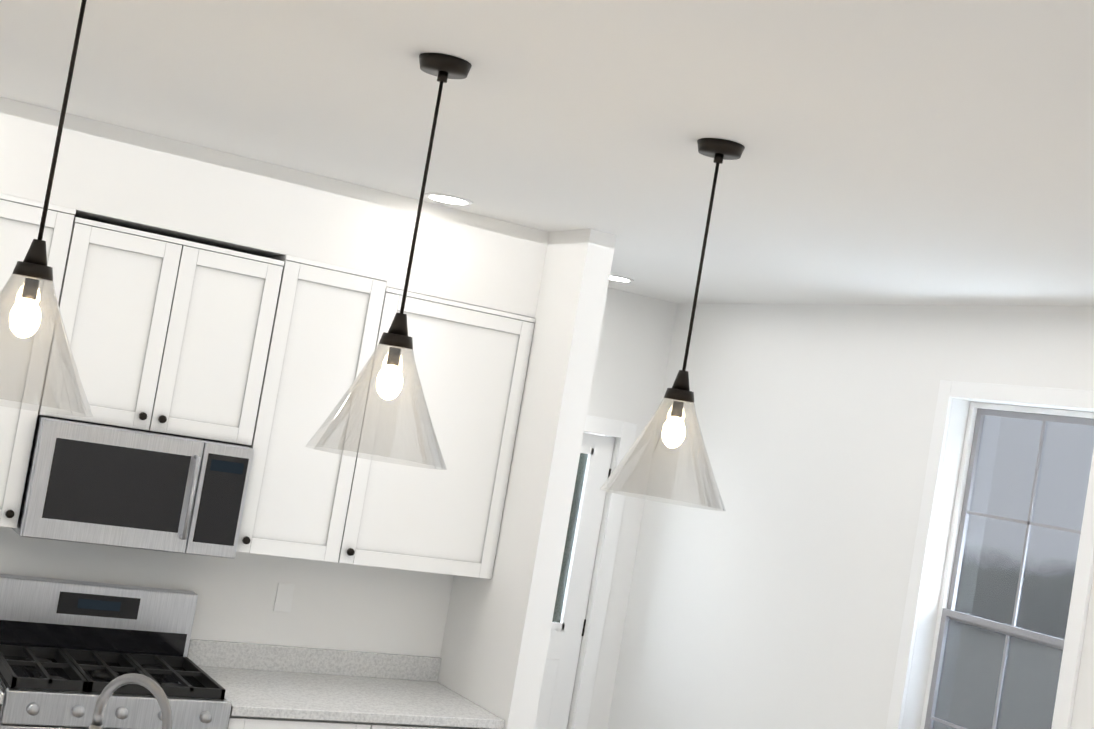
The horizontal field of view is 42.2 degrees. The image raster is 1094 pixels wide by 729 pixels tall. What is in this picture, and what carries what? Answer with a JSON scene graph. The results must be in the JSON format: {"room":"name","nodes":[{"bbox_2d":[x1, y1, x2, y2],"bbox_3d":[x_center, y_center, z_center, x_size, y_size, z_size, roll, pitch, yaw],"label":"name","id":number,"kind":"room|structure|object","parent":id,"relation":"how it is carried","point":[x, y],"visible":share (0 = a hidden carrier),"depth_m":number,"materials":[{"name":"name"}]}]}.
{"room":"kitchen","nodes":[
{"label":"kitchen","id":0,"kind":"room"},
{"bbox_2d":[0,527,453,656],"bbox_3d":[-1.893,0.580,5.815,3.163,2.850,1.030,11,-3,-29],"label":"wall","id":1,"kind":"structure","parent":0,"point":[345,606],"depth_m":5.68,"materials":[{"name":"white paint"}]},
{"bbox_2d":[0,193,99,527],"bbox_3d":[-2.030,-0.036,4.920,0.638,1.118,0.348,11,-3,-29],"label":"upper cabinet","id":2,"kind":"object","parent":1,"relation":"attached to","point":[69,239],"depth_m":4.87,"materials":[{"name":"paint"}]},
{"bbox_2d":[60,222,291,448],"bbox_3d":[-1.448,-0.112,5.238,0.764,0.697,0.348,11,-3,-29],"label":"upper cabinet","id":3,"kind":"object","parent":1,"relation":"attached to","point":[266,359],"depth_m":5.11,"materials":[{"name":"paint"}]},
{"bbox_2d":[12,415,253,558],"bbox_3d":[-1.515,0.443,5.165,0.756,0.416,0.456,11,-3,-29],"label":"microwave","id":4,"kind":"object","parent":3,"relation":"attached to","point":[99,484],"visible":0.94,"depth_m":4.99,"materials":[{"name":"silver metal"}]},
{"bbox_2d":[273,583,294,611],"bbox_3d":[-1.057,0.937,5.700,0.070,0.115,0.006,11,-3,-29],"label":"electrical outlet","id":5,"kind":"object","parent":1,"relation":"attached to","point":[284,597],"visible":1,"depth_m":5.70,"materials":[{"name":"white plastic"}]},
{"bbox_2d":[187,639,440,682],"bbox_3d":[-1.711,1.056,5.335,2.908,0.099,0.020,11,-3,-29],"label":"backsplash","id":6,"kind":"structure","parent":1,"relation":"attached to","point":[205,653],"depth_m":5.75,"materials":[{"name":"white stone"}]},
{"bbox_2d":[236,255,403,564],"bbox_3d":[-0.971,0.170,5.514,0.538,1.118,0.348,11,-3,-29],"label":"upper cabinet","id":7,"kind":"object","parent":1,"relation":"attached to","point":[302,502],"depth_m":5.38,"materials":[{"name":"paint"}]},
{"bbox_2d":[360,292,535,578],"bbox_3d":[-0.530,0.264,5.762,0.730,1.100,0.348,11,-3,-29],"label":"upper cabinet","id":8,"kind":"object","parent":1,"relation":"attached to","point":[471,361],"depth_m":5.66,"materials":[{"name":"paint"}]},
{"bbox_2d":[0,97,548,317],"bbox_3d":[-1.353,-0.618,5.276,2.912,0.358,0.335,11,-3,-29],"label":"wall","id":9,"kind":"structure","parent":0,"point":[111,174],"depth_m":5.26,"materials":[{"name":"white paint"}]},
{"bbox_2d":[437,229,616,728],"bbox_3d":[-0.175,0.869,5.805,0.121,2.850,0.670,11,-3,-29],"label":"wall","id":10,"kind":"structure","parent":0,"point":[495,642],"depth_m":5.58,"materials":[{"name":"white paint"}]},
{"bbox_2d":[0,0,1093,305],"bbox_3d":[0.361,-0.711,2.013,6.800,0.100,10.050,11,-3,-29],"label":"ceiling","id":11,"kind":"structure","parent":0,"point":[918,152],"depth_m":3.66,"materials":[{"name":"white paint"}]},
{"bbox_2d":[0,0,92,416],"bbox_3d":[-1.004,-0.379,2.871,0.326,0.929,0.326,11,-3,-29],"label":"pendant light","id":12,"kind":"object","parent":11,"relation":"hanging from","point":[24,319],"visible":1,"depth_m":2.85,"materials":[{"name":"clear glass"}]},
{"bbox_2d":[306,53,471,469],"bbox_3d":[-0.312,-0.244,3.259,0.326,0.929,0.326,11,-3,-29],"label":"pendant light","id":13,"kind":"object","parent":11,"relation":"hanging from","point":[443,68],"visible":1,"depth_m":3.22,"materials":[{"name":"clear glass"}]},
{"bbox_2d":[424,193,472,204],"bbox_3d":[-0.374,-0.626,5.379,0.190,0.007,0.190,11,-3,-29],"label":"recessed light","id":14,"kind":"object","parent":11,"relation":"in","point":[447,198],"visible":0.94,"depth_m":5.35,"materials":[{"name":"white paint"}]},
{"bbox_2d":[609,274,633,281],"bbox_3d":[0.338,-0.430,7.050,0.190,0.007,0.190,11,-3,-29],"label":"recessed light","id":15,"kind":"object","parent":11,"relation":"in","point":[618,278],"visible":0.69,"depth_m":7.01,"materials":[{"name":"white paint"}]},
{"bbox_2d":[600,138,744,510],"bbox_3d":[0.372,-0.111,3.643,0.326,0.929,0.326,11,-3,-29],"label":"pendant light","id":16,"kind":"object","parent":11,"relation":"hanging from","point":[673,431],"visible":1,"depth_m":3.61,"materials":[{"name":"clear glass"}]},
{"bbox_2d":[567,288,676,728],"bbox_3d":[-0.025,0.974,7.538,1.090,2.850,0.150,11,-3,-29],"label":"wall","id":17,"kind":"structure","parent":0,"point":[649,360],"depth_m":7.68,"materials":[{"name":"white paint"}]},
{"bbox_2d":[534,433,614,728],"bbox_3d":[-0.153,1.339,7.406,0.852,2.052,0.138,11,-3,-29],"label":"door","id":18,"kind":"structure","parent":17,"relation":"in","point":[560,669],"depth_m":7.60,"materials":[{"name":"white paint"}]},
{"bbox_2d":[571,415,636,728],"bbox_3d":[-0.141,1.298,7.393,1.040,2.160,0.020,11,-3,-29],"label":"door frame","id":19,"kind":"structure","parent":17,"relation":"attached to","point":[624,432],"depth_m":7.62,"materials":[{"name":"white paint"}]},
{"bbox_2d":[607,303,1093,728],"bbox_3d":[2.861,1.279,3.573,0.150,2.850,9.900,11,-3,-29],"label":"wall","id":20,"kind":"structure","parent":0,"point":[773,595],"depth_m":6.55,"materials":[{"name":"white paint"}]},
{"bbox_3d":[-0.129,2.195,1.880,6.800,0.100,10.050,11,-3,-29],"label":"floor","id":21,"kind":"structure","parent":0,"visible":0},
{"bbox_2d":[0,574,231,728],"bbox_3d":[-1.619,1.427,5.009,0.756,1.200,0.707,11,-3,-29],"label":"range","id":22,"kind":"object","parent":21,"relation":"on","point":[70,650],"visible":0.92,"depth_m":5.14,"materials":[{"name":"silver metal"}]},
{"bbox_2d":[227,711,479,728],"bbox_3d":[-0.869,1.737,5.485,1.088,0.880,0.628,11,-3,-29],"label":"base cabinet","id":23,"kind":"object","parent":21,"relation":"on","point":[233,723],"depth_m":5.10,"materials":[{"name":"paint"}]},
{"bbox_2d":[0,688,3,703],"bbox_3d":[-2.367,0.980,4.611,1.056,0.035,0.648,11,-3,-29],"label":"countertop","id":24,"kind":"structure","parent":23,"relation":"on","point":[1,693],"depth_m":4.58,"materials":[{"name":"white stone"}]},
{"bbox_2d":[195,663,504,728],"bbox_3d":[-0.788,1.287,5.496,1.088,0.035,0.648,11,-3,-29],"label":"countertop","id":25,"kind":"structure","parent":23,"relation":"on","point":[253,694],"depth_m":5.40,"materials":[{"name":"white stone"}]},
{"bbox_3d":[-0.729,1.648,3.393,2.865,0.915,1.020,11,-3,-29],"label":"kitchen island","id":26,"kind":"object","parent":21,"relation":"on","visible":0},
{"bbox_2d":[89,673,172,728],"bbox_3d":[-0.920,0.921,3.207,0.228,0.436,0.196,11,-3,-29],"label":"faucet","id":27,"kind":"object","parent":26,"relation":"on","point":[154,688],"visible":1,"depth_m":3.20,"materials":[{"name":"silver metal"}]},
{"label":"outside","id":28,"kind":"structure","parent":0,"visible":0},
{"bbox_2d":[552,432,604,622],"bbox_3d":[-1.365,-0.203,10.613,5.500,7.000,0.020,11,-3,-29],"label":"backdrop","id":29,"kind":"structure","parent":28,"point":[579,479],"depth_m":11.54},
{"bbox_2d":[933,416,1093,728],"bbox_3d":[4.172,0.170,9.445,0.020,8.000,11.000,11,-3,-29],"label":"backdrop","id":30,"kind":"structure","parent":28,"point":[997,531],"depth_m":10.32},
{"bbox_3d":[1.584,2.254,5.512,0.150,0.680,0.755,11,-3,-29],"label":"wall","id":31,"kind":"structure","parent":0,"visible":0},
{"bbox_2d":[886,380,1093,728],"bbox_3d":[1.753,1.062,5.549,0.218,1.968,0.931,11,-3,-29],"label":"window","id":32,"kind":"structure","parent":31,"relation":"in","point":[1077,614],"depth_m":5.70,"materials":[{"name":"white paint"}]}
]}

